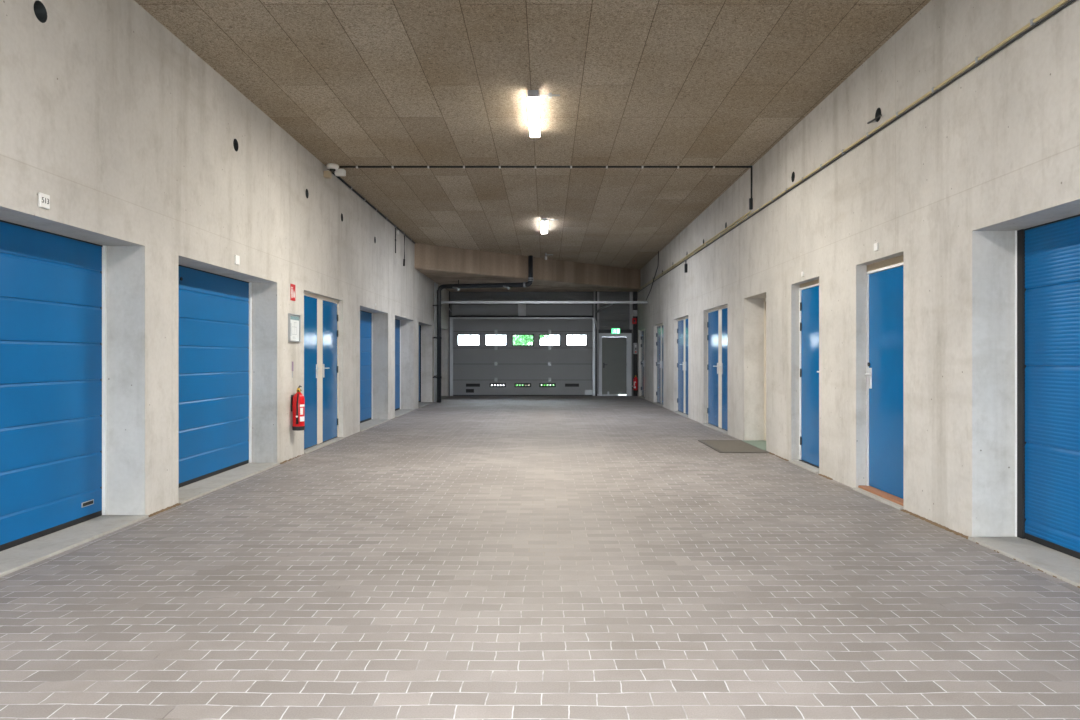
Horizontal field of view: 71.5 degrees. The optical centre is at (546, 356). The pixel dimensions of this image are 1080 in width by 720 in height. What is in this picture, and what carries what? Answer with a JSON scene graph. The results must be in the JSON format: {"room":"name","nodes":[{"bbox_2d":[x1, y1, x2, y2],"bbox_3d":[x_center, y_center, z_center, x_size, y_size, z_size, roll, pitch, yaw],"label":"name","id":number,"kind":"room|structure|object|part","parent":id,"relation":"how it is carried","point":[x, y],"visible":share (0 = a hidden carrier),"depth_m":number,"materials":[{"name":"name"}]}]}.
{"room":"indoor garage corridor","nodes":[
{"label":"indoor garage corridor","id":0,"kind":"room"},
{"bbox_2d":[0,0,448,514],"bbox_3d":[-3.710,-0.695,11.300,0.620,4.610,30.600,0,0,0],"label":"wall","id":1,"kind":"structure","parent":0,"point":[141,150],"depth_m":6.75,"materials":[{"name":"concrete"}]},
{"bbox_2d":[39,193,49,208],"bbox_3d":[-3.391,-1.053,5.065,0.018,0.095,0.095,0,0,0],"label":"number sign","id":2,"kind":"object","parent":1,"relation":"attached to","point":[44,199],"visible":1,"depth_m":5.06,"materials":[{"name":"white paint"}]},
{"bbox_2d":[0,220,106,550],"bbox_3d":[-3.759,0.188,5.080,0.072,2.296,2.538,0,0,0],"label":"door","id":3,"kind":"structure","parent":1,"relation":"in","point":[53,287],"depth_m":5.67,"materials":[{"name":"blue paint"}]},
{"bbox_3d":[-3.759,0.197,6.337,0.072,2.274,0.025,0,0,0],"label":"guide rail","id":4,"kind":"part","parent":3,"relation":"part of","materials":[{"name":"white metal"}]},
{"bbox_2d":[0,515,148,576],"bbox_3d":[-3.607,1.423,5.080,0.485,0.174,2.536,0,0,0],"label":"sill","id":5,"kind":"structure","parent":1,"relation":"attached to","point":[18,557],"depth_m":5.43,"materials":[{"name":"concrete"}]},
{"bbox_2d":[179,265,251,487],"bbox_3d":[-3.759,0.188,8.200,0.072,2.296,2.538,0,0,0],"label":"door","id":6,"kind":"structure","parent":1,"relation":"in","point":[215,310],"depth_m":8.43,"materials":[{"name":"blue paint"}]},
{"bbox_3d":[-3.759,0.197,9.457,0.072,2.274,0.025,0,0,0],"label":"guide rail","id":7,"kind":"part","parent":6,"relation":"part of","materials":[{"name":"white metal"}]},
{"bbox_2d":[179,463,279,503],"bbox_3d":[-3.607,1.423,8.200,0.485,0.174,2.536,0,0,0],"label":"sill","id":8,"kind":"structure","parent":1,"relation":"attached to","point":[197,489],"depth_m":8.11,"materials":[{"name":"concrete"}]},
{"bbox_2d":[235,255,239,264],"bbox_3d":[-3.392,-1.064,8.226,0.016,0.100,0.100,0,0,0],"label":"number sign","id":9,"kind":"object","parent":1,"relation":"attached to","point":[237,258],"visible":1,"depth_m":8.21,"materials":[{"name":"white paint"}]},
{"bbox_2d":[290,284,294,300],"bbox_3d":[-3.397,-0.865,10.050,0.005,0.220,0.190,0,0,0],"label":"fire sign","id":10,"kind":"object","parent":1,"relation":"attached to","point":[292,286],"visible":1,"depth_m":10.02,"materials":[{"name":"red paint"}]},
{"bbox_2d":[288,313,300,341],"bbox_3d":[-3.385,-0.388,10.070,0.030,0.375,0.420,0,0,0],"label":"notice board","id":11,"kind":"object","parent":1,"relation":"attached to","point":[294,320],"visible":1,"depth_m":10.07,"materials":[{"name":"paper"}]},
{"bbox_2d":[291,385,304,430],"bbox_3d":[-3.301,0.677,9.993,0.169,0.596,0.186,0,0,-44],"label":"fire extinguisher","id":12,"kind":"object","parent":1,"relation":"attached to","point":[297,401],"visible":1,"depth_m":9.94,"materials":[{"name":"red paint"}]},
{"bbox_2d":[304,292,338,449],"bbox_3d":[-3.487,0.198,11.523,0.136,2.276,2.013,0,0,0],"label":"door","id":13,"kind":"structure","parent":1,"relation":"in","point":[321,314],"depth_m":11.56,"materials":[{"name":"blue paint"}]},
{"bbox_3d":[-3.452,0.215,11.313,0.066,0.210,0.157,0,0,0],"label":"handle","id":14,"kind":"part","parent":13,"relation":"part of","materials":[{"name":"silver metal"}]},
{"bbox_3d":[-3.452,0.215,11.757,0.066,0.210,0.157,0,0,0],"label":"handle","id":15,"kind":"part","parent":13,"relation":"part of","materials":[{"name":"silver metal"}]},
{"bbox_2d":[304,437,344,453],"bbox_3d":[-3.607,1.423,11.523,0.485,0.174,2.011,0,0,0],"label":"sill","id":16,"kind":"structure","parent":1,"relation":"attached to","point":[334,440],"depth_m":11.44,"materials":[{"name":"concrete"}]},
{"bbox_2d":[360,310,372,422],"bbox_3d":[-3.759,0.188,14.880,0.072,2.296,2.418,0,0,0],"label":"door","id":17,"kind":"structure","parent":1,"relation":"in","point":[366,318],"depth_m":15.60,"materials":[{"name":"blue paint"}]},
{"bbox_3d":[-3.759,0.197,16.076,0.072,2.274,0.025,0,0,0],"label":"guide rail","id":18,"kind":"part","parent":17,"relation":"part of","materials":[{"name":"white metal"}]},
{"bbox_2d":[360,419,389,430],"bbox_3d":[-3.607,1.423,14.880,0.485,0.174,2.416,0,0,0],"label":"sill","id":19,"kind":"structure","parent":1,"relation":"attached to","point":[371,423],"depth_m":15.07,"materials":[{"name":"concrete"}]},
{"bbox_2d":[395,319,400,410],"bbox_3d":[-3.759,0.188,18.010,0.072,2.296,2.358,0,0,0],"label":"door","id":20,"kind":"structure","parent":1,"relation":"in","point":[397,322],"depth_m":18.90,"materials":[{"name":"blue paint"}]},
{"bbox_3d":[-3.759,0.197,19.177,0.072,2.274,0.025,0,0,0],"label":"guide rail","id":21,"kind":"part","parent":20,"relation":"part of","materials":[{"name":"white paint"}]},
{"bbox_2d":[395,409,414,416],"bbox_3d":[-3.607,1.423,18.010,0.485,0.174,2.356,0,0,0],"label":"sill","id":22,"kind":"structure","parent":1,"relation":"attached to","point":[399,412],"depth_m":18.39,"materials":[{"name":"concrete"}]},
{"bbox_2d":[419,325,421,401],"bbox_3d":[-3.755,0.188,21.131,0.080,2.296,2.337,0,0,0],"label":"door","id":23,"kind":"structure","parent":1,"relation":"in","point":[420,326],"depth_m":22.23,"materials":[{"name":"blue paint"}]},
{"bbox_3d":[-3.768,0.165,21.122,0.045,2.250,2.285,0,0,0],"label":"panel","id":24,"kind":"part","parent":23,"relation":"part of","materials":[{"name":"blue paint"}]},
{"bbox_3d":[-3.760,0.198,21.125,0.070,2.276,2.326,0,0,0],"label":"guide rail","id":25,"kind":"part","parent":23,"relation":"part of","materials":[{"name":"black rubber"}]},
{"bbox_2d":[419,402,432,407],"bbox_3d":[-3.607,1.423,21.125,0.485,0.174,2.346,0,0,0],"label":"sill","id":26,"kind":"structure","parent":1,"relation":"attached to","point":[421,404],"depth_m":21.55,"materials":[{"name":"concrete"}]},
{"bbox_2d":[434,283,435,401],"bbox_3d":[-3.365,-0.441,22.620,0.070,3.598,0.080,0,0,0],"label":"conduit","id":27,"kind":"object","parent":1,"relation":"attached to","point":[434,283],"visible":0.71,"depth_m":22.59,"materials":[{"name":"metal"}]},
{"bbox_2d":[436,284,437,400],"bbox_3d":[-3.365,-0.441,23.050,0.070,3.598,0.080,0,0,0],"label":"conduit","id":28,"kind":"object","parent":1,"relation":"attached to","point":[436,284],"visible":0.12,"depth_m":23.03,"materials":[{"name":"metal"}]},
{"bbox_2d":[433,255,532,402],"bbox_3d":[-1.889,-0.790,22.085,3.090,4.296,0.178,0,0,13],"label":"drain pipe","id":29,"kind":"object","parent":1,"relation":"attached to","point":[458,286],"visible":1,"depth_m":22.27,"materials":[{"name":"metal"}]},
{"bbox_2d":[134,0,930,269],"bbox_3d":[-0.115,-3.065,11.300,7.770,0.250,30.600,0,0,0],"label":"ceiling","id":30,"kind":"structure","parent":0,"point":[353,82],"depth_m":8.27,"materials":[{"name":"brown wood"}]},
{"bbox_2d":[324,163,345,178],"bbox_3d":[-3.260,-2.840,11.523,0.279,0.199,0.315,0,0,0],"label":"security camera","id":31,"kind":"object","parent":30,"relation":"attached to","point":[332,167],"visible":1,"depth_m":11.44,"materials":[{"name":"white paint"}]},
{"bbox_2d":[328,169,414,243],"bbox_3d":[-3.377,-2.917,15.435,0.044,0.044,7.630,0,0,0],"label":"cable","id":32,"kind":"object","parent":30,"relation":"attached to","point":[338,177],"visible":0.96,"depth_m":14.29,"materials":[{"name":"metal"}]},
{"bbox_2d":[395,228,398,252],"bbox_3d":[-3.375,-2.615,16.935,0.050,0.570,0.270,0,0,0],"label":"hanging cable","id":33,"kind":"object","parent":32,"relation":"hanging from","point":[396,231],"visible":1,"depth_m":16.82,"materials":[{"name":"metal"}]},
{"bbox_2d":[403,235,404,265],"bbox_3d":[-3.380,-2.528,17.841,0.044,0.744,0.143,0,0,0],"label":"hanging cable","id":34,"kind":"object","parent":32,"relation":"hanging from","point":[404,235],"visible":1,"depth_m":17.89,"materials":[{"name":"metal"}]},
{"bbox_2d":[414,243,640,291],"bbox_3d":[-0.115,-2.618,22.825,6.590,0.665,7.050,0,0,0],"label":"beam","id":35,"kind":"structure","parent":30,"relation":"attached to","point":[442,265],"depth_m":22.24,"materials":[{"name":"grey concrete"}]},
{"bbox_2d":[527,90,559,136],"bbox_3d":[-0.032,-2.897,9.000,0.364,0.083,1.500,0,0,0],"label":"ceiling light","id":36,"kind":"object","parent":30,"relation":"attached to","point":[532,95],"visible":1,"depth_m":8.66,"materials":[{"name":"grey plastic"}]},
{"bbox_2d":[528,98,539,136],"bbox_3d":[-0.150,-2.858,9.000,0.120,0.004,1.470,0,0,0],"label":"diffuser","id":37,"kind":"object","parent":36,"relation":"attached to","point":[533,103],"depth_m":8.91,"materials":[{"name":"white plastic"}]},
{"bbox_2d":[340,166,750,167],"bbox_3d":[-0.011,-2.922,11.540,6.338,0.033,0.044,0,0,0],"label":"conduit","id":38,"kind":"object","parent":30,"relation":"attached to","point":[340,166],"visible":1,"depth_m":11.53,"materials":[{"name":"metal"}]},
{"bbox_2d":[541,218,557,232],"bbox_3d":[0.068,-2.897,16.600,0.364,0.083,1.500,0,0,0],"label":"ceiling light","id":39,"kind":"object","parent":30,"relation":"attached to","point":[543,220],"visible":1,"depth_m":16.06,"materials":[{"name":"grey plastic"}]},
{"bbox_2d":[541,222,546,232],"bbox_3d":[-0.050,-2.858,16.600,0.120,0.004,1.470,0,0,0],"label":"diffuser","id":40,"kind":"object","parent":39,"relation":"attached to","point":[543,224],"depth_m":16.49,"materials":[{"name":"white plastic"}]},
{"bbox_2d":[0,396,1079,719],"bbox_3d":[-0.115,1.460,11.175,6.610,0.200,30.350,0,0,0],"label":"floor","id":41,"kind":"structure","parent":0,"point":[457,557],"depth_m":4.29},
{"bbox_2d":[0,396,450,581],"bbox_3d":[-3.348,1.384,10.975,0.105,0.052,29.950,0,0,0],"label":"curb","id":42,"kind":"object","parent":41,"relation":"on","point":[18,572],"visible":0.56,"depth_m":6.42,"materials":[{"name":"grey concrete"}]},
{"bbox_2d":[149,452,1079,587],"bbox_3d":[-0.115,1.356,7.435,6.603,0.022,6.495,0,0,0],"label":"dirt","id":43,"kind":"object","parent":41,"relation":"on","point":[176,504],"visible":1,"depth_m":6.37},
{"bbox_2d":[632,292,636,395],"bbox_3d":[3.080,-0.450,26.135,0.172,3.620,0.170,0,0,0],"label":"post","id":44,"kind":"object","parent":41,"relation":"on","point":[634,293],"visible":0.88,"depth_m":26.08,"materials":[{"name":"black metal"}]},
{"bbox_2d":[632,318,636,323],"bbox_3d":[3.050,-1.249,26.043,0.154,0.206,0.063,0,0,0],"label":"sign","id":45,"kind":"object","parent":44,"relation":"attached to","point":[634,320],"visible":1,"depth_m":26.02,"materials":[{"name":"red paint"}]},
{"bbox_2d":[632,375,637,391],"bbox_3d":[3.077,0.902,25.976,0.186,0.596,0.169,0,0,-44],"label":"fire extinguisher","id":46,"kind":"object","parent":44,"relation":"attached to","point":[635,380],"visible":1,"depth_m":25.92,"materials":[{"name":"red paint"}]},
{"bbox_2d":[633,377,637,389],"bbox_3d":[3.085,0.927,25.979,0.154,0.475,0.155,0,0,0],"label":"bottle","id":47,"kind":"object","parent":46,"relation":"on","point":[635,381],"depth_m":25.92,"materials":[{"name":"metal"}]},
{"bbox_2d":[632,310,637,315],"bbox_3d":[3.074,-1.520,26.032,0.175,0.210,0.084,0,0,0],"label":"box","id":48,"kind":"object","parent":44,"relation":"attached to","point":[634,312],"visible":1,"depth_m":26.00,"materials":[{"name":"grey plastic"}]},
{"bbox_2d":[633,343,637,353],"bbox_3d":[3.092,-0.297,26.022,0.140,0.384,0.104,0,0,0],"label":"switch mount","id":49,"kind":"object","parent":44,"relation":"attached to","point":[635,345],"visible":1,"depth_m":25.98,"materials":[{"name":"grey plastic"}]},
{"bbox_2d":[698,440,768,452],"bbox_3d":[2.805,1.351,11.385,0.700,0.013,1.530,0,0,0],"label":"floor mat","id":50,"kind":"object","parent":41,"relation":"on","point":[722,446],"visible":1,"depth_m":11.28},
{"bbox_2d":[636,396,1079,593],"bbox_3d":[3.118,1.384,10.975,0.105,0.052,29.950,0,0,0],"label":"paving","id":51,"kind":"object","parent":41,"relation":"on","point":[1008,559],"visible":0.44,"depth_m":6.08,"materials":[{"name":"grey concrete"}]},
{"bbox_2d":[450,292,632,395],"bbox_3d":[-0.115,-0.415,26.350,6.670,3.950,0.200,0,0,0],"label":"wall","id":52,"kind":"structure","parent":0,"point":[615,315],"depth_m":26.25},
{"bbox_2d":[448,291,612,395],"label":"door","id":53,"kind":"structure","parent":52,"relation":"in","point":[473,369],"depth_m":26.20,"materials":[{"name":"grey metal"}]},
{"bbox_3d":[-3.420,-0.508,26.177,0.098,3.736,0.135,0,0,0],"label":"track post","id":54,"kind":"part","parent":53,"relation":"part of","materials":[{"name":"metal"}]},
{"bbox_3d":[-3.319,-0.001,26.203,0.105,2.722,0.085,0,0,0],"label":"guide rail","id":55,"kind":"part","parent":53,"relation":"part of","materials":[{"name":"grey metal"}]},
{"bbox_3d":[-2.672,1.181,26.185,0.280,0.126,0.030,0,0,0],"label":"pull handle","id":56,"kind":"part","parent":53,"relation":"part of","materials":[{"name":"black rubber"}]},
{"bbox_3d":[-0.856,-1.359,26.185,5.030,0.035,0.070,0,0,0],"label":"rail","id":57,"kind":"part","parent":53,"relation":"part of","materials":[{"name":"grey metal"}]},
{"bbox_3d":[-0.856,-1.642,26.215,4.891,0.384,0.030,0,0,0],"label":"header panel","id":58,"kind":"part","parent":53,"relation":"part of","materials":[{"name":"grey metal"}]},
{"bbox_3d":[1.652,-0.001,26.203,0.084,2.722,0.085,0,0,0],"label":"guide rail","id":59,"kind":"part","parent":53,"relation":"part of","materials":[{"name":"grey metal"}]},
{"bbox_3d":[1.730,-0.508,26.177,0.068,3.736,0.135,0,0,0],"label":"track post","id":60,"kind":"part","parent":53,"relation":"part of","materials":[{"name":"metal"}]},
{"bbox_2d":[597,292,598,328],"bbox_3d":[1.799,-1.652,26.224,0.084,1.376,0.048,0,0,0],"label":"trim","id":61,"kind":"structure","parent":52,"relation":"attached to","point":[597,292],"depth_m":26.20,"materials":[{"name":"grey metal"}]},
{"bbox_2d":[597,333,631,395],"bbox_3d":[2.367,0.264,26.221,1.205,2.191,0.177,0,0,0],"label":"door","id":62,"kind":"structure","parent":52,"relation":"in","point":[615,350],"depth_m":26.20,"materials":[{"name":"grey metal"}]},
{"bbox_2d":[611,328,619,333],"bbox_3d":[2.407,-0.901,26.126,0.323,0.212,0.104,0,0,0],"label":"exit sign","id":63,"kind":"object","parent":52,"relation":"attached to","point":[613,330],"visible":1,"depth_m":26.07,"materials":[{"name":"plastic"}]},
{"bbox_2d":[599,329,631,332],"bbox_3d":[2.367,-0.899,26.214,1.205,0.122,0.068,0,0,0],"label":"trim","id":64,"kind":"structure","parent":52,"relation":"attached to","point":[600,330],"depth_m":26.18,"materials":[{"name":"metal"}]},
{"bbox_2d":[630,292,632,328],"bbox_3d":[2.959,-1.652,26.224,0.098,1.376,0.048,0,0,0],"label":"trim","id":65,"kind":"structure","parent":52,"relation":"attached to","point":[631,293],"depth_m":26.20,"materials":[{"name":"grey metal"}]},
{"bbox_2d":[637,0,1079,536],"bbox_3d":[3.480,-0.695,11.300,0.620,4.610,30.600,0,0,0],"label":"wall","id":66,"kind":"structure","parent":0,"point":[947,187],"depth_m":6.48,"materials":[{"name":"concrete"}]},
{"bbox_2d":[441,301,647,303],"bbox_3d":[-0.115,-1.710,23.450,6.568,0.070,0.100,0,0,0],"label":"cable tray","id":67,"kind":"object","parent":66,"relation":"attached to","point":[442,302],"visible":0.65,"depth_m":23.40,"materials":[{"name":"metal"}]},
{"bbox_2d":[641,329,644,396],"bbox_3d":[3.257,0.198,24.950,0.136,2.276,1.698,0,0,0],"label":"door","id":68,"kind":"structure","parent":66,"relation":"in","point":[642,330],"depth_m":25.17,"materials":[{"name":"beige paint"}]},
{"bbox_2d":[646,251,658,299],"bbox_3d":[3.108,-2.347,22.110,0.024,1.187,2.644,0,0,0],"label":"cable","id":69,"kind":"object","parent":66,"relation":"attached to","point":[658,251],"visible":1,"depth_m":21.42,"materials":[{"name":"metal"}]},
{"bbox_2d":[656,323,662,404],"bbox_3d":[3.257,0.198,21.280,0.136,2.276,1.838,0,0,0],"label":"door","id":70,"kind":"structure","parent":66,"relation":"in","point":[659,328],"depth_m":21.61,"materials":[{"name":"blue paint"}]},
{"bbox_2d":[673,411,687,417],"bbox_3d":[3.377,1.423,17.710,0.485,0.174,1.876,0,0,0],"label":"sill","id":71,"kind":"structure","parent":66,"relation":"attached to","point":[677,412],"depth_m":17.70,"materials":[{"name":"concrete"}]},
{"bbox_2d":[677,316,687,414],"bbox_3d":[3.257,0.198,17.710,0.136,2.276,1.878,0,0,0],"label":"door","id":72,"kind":"structure","parent":66,"relation":"in","point":[682,323],"depth_m":17.95,"materials":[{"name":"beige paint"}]},
{"bbox_2d":[684,260,686,272],"bbox_3d":[3.139,-2.038,16.890,0.059,0.275,0.080,0,0,0],"label":"box","id":73,"kind":"object","parent":66,"relation":"attached to","point":[685,264],"visible":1,"depth_m":16.85,"materials":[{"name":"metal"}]},
{"bbox_2d":[640,211,750,288],"bbox_3d":[3.142,-2.272,18.720,0.022,0.088,14.360,0,0,0],"label":"cable","id":74,"kind":"object","parent":66,"relation":"attached to","point":[749,211],"visible":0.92,"depth_m":14.71,"materials":[{"name":"grey metal"}]},
{"bbox_2d":[702,423,727,434],"bbox_3d":[3.377,1.423,14.135,0.485,0.174,2.006,0,0,0],"label":"sill","id":75,"kind":"structure","parent":66,"relation":"attached to","point":[725,432],"depth_m":14.02,"materials":[{"name":"concrete"}]},
{"bbox_2d":[707,305,727,430],"bbox_3d":[3.257,0.198,14.135,0.136,2.276,2.008,0,0,0],"label":"door","id":76,"kind":"structure","parent":66,"relation":"in","point":[717,318],"depth_m":14.28,"materials":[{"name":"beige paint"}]},
{"bbox_2d":[749,166,752,209],"bbox_3d":[3.144,-2.604,11.540,0.049,0.669,0.050,0,0,0],"label":"conduit","id":77,"kind":"object","parent":66,"relation":"attached to","point":[751,198],"visible":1,"depth_m":11.53,"materials":[{"name":"metal"}]},
{"bbox_2d":[742,440,765,449],"bbox_3d":[3.377,1.423,11.425,0.485,0.174,1.206,0,0,0],"label":"sill","id":78,"kind":"structure","parent":66,"relation":"attached to","point":[761,444],"depth_m":11.58,"materials":[{"name":"grey concrete"}]},
{"bbox_2d":[764,298,765,440],"bbox_3d":[3.537,0.198,11.425,0.146,2.275,1.208,0,0,0],"label":"door","id":79,"kind":"structure","parent":66,"relation":"in","point":[764,298],"depth_m":11.99,"materials":[{"name":"beige paint"}]},
{"bbox_2d":[789,460,818,473],"bbox_3d":[3.377,1.423,9.215,0.485,0.174,0.986,0,0,0],"label":"sill","id":80,"kind":"structure","parent":66,"relation":"attached to","point":[799,463],"depth_m":9.24,"materials":[{"name":"concrete"}]},
{"bbox_2d":[799,279,818,467],"bbox_3d":[3.287,0.198,9.215,0.136,2.274,0.988,0,0,0],"label":"door","id":81,"kind":"structure","parent":66,"relation":"in","point":[809,291],"depth_m":9.37,"materials":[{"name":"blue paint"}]},
{"bbox_2d":[637,0,1075,291],"bbox_3d":[3.148,-2.183,11.000,0.044,0.185,29.800,0,0,0],"label":"pipe","id":82,"kind":"object","parent":66,"relation":"attached to","point":[1035,22],"visible":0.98,"depth_m":6.26,"materials":[{"name":"yellow paint"},{"name":"galvanised steel"}]},
{"bbox_2d":[867,114,881,123],"bbox_3d":[3.198,-2.273,7.170,0.146,0.036,0.281,0,0,0],"label":"rod","id":83,"kind":"object","parent":66,"relation":"attached to","point":[880,115],"visible":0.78,"depth_m":7.16,"materials":[{"name":"metal"}]},
{"bbox_2d":[874,243,878,250],"bbox_3d":[3.162,-1.055,7.194,0.016,0.075,0.075,0,0,0],"label":"number sign","id":84,"kind":"object","parent":66,"relation":"attached to","point":[876,245],"visible":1,"depth_m":7.17,"materials":[{"name":"white paint"}]},
{"bbox_2d":[853,488,902,509],"bbox_3d":[3.377,1.423,7.170,0.485,0.174,1.016,0,0,0],"label":"sill","id":85,"kind":"structure","parent":66,"relation":"attached to","point":[888,502],"depth_m":7.08,"materials":[{"name":"concrete"}]},
{"bbox_2d":[858,255,902,505],"bbox_3d":[3.272,0.198,7.170,0.165,2.274,1.018,0,0,0],"label":"door","id":86,"kind":"structure","parent":66,"relation":"in","point":[884,279],"depth_m":7.29,"materials":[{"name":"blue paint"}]},
{"bbox_3d":[3.252,0.215,7.543,0.066,0.210,0.157,0,0,0],"label":"handle","id":87,"kind":"part","parent":86,"relation":"part of","materials":[{"name":"silver metal"}]},
{"bbox_2d":[968,537,1079,585],"bbox_3d":[3.377,1.423,4.312,0.485,0.174,2.540,0,0,0],"label":"sill","id":88,"kind":"structure","parent":66,"relation":"attached to","point":[1065,567],"depth_m":5.05,"materials":[{"name":"concrete"}]},
{"bbox_2d":[1015,214,1079,558],"bbox_3d":[3.525,0.188,4.317,0.080,2.296,2.531,0,0,0],"label":"door","id":89,"kind":"structure","parent":66,"relation":"in","point":[1047,255],"depth_m":5.25,"materials":[{"name":"blue paint"}]},
{"bbox_3d":[3.530,0.198,4.312,0.070,2.276,2.520,0,0,0],"label":"guide rail","id":90,"kind":"part","parent":89,"relation":"part of","materials":[{"name":"metal"}]},
{"label":"outside","id":91,"kind":"structure","parent":0,"visible":0},
{"bbox_3d":[0.000,1.670,12.500,90.000,0.180,115.000,0,0,0],"label":"ground","id":92,"kind":"structure","parent":91,"visible":0},
{"bbox_2d":[458,335,585,344],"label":"windows","id":93,"kind":"structure","parent":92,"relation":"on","point":[462,339],"depth_m":44.00,"materials":[{"name":"white glass"}]},
{"bbox_2d":[513,335,548,385],"bbox_3d":[-0.652,-0.586,35.009,2.752,4.340,1.836,0,0,0],"label":"tree","id":94,"kind":"object","parent":92,"relation":"on","point":[518,339],"visible":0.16,"depth_m":34.69,"materials":[{"name":"green plant"}]}
]}

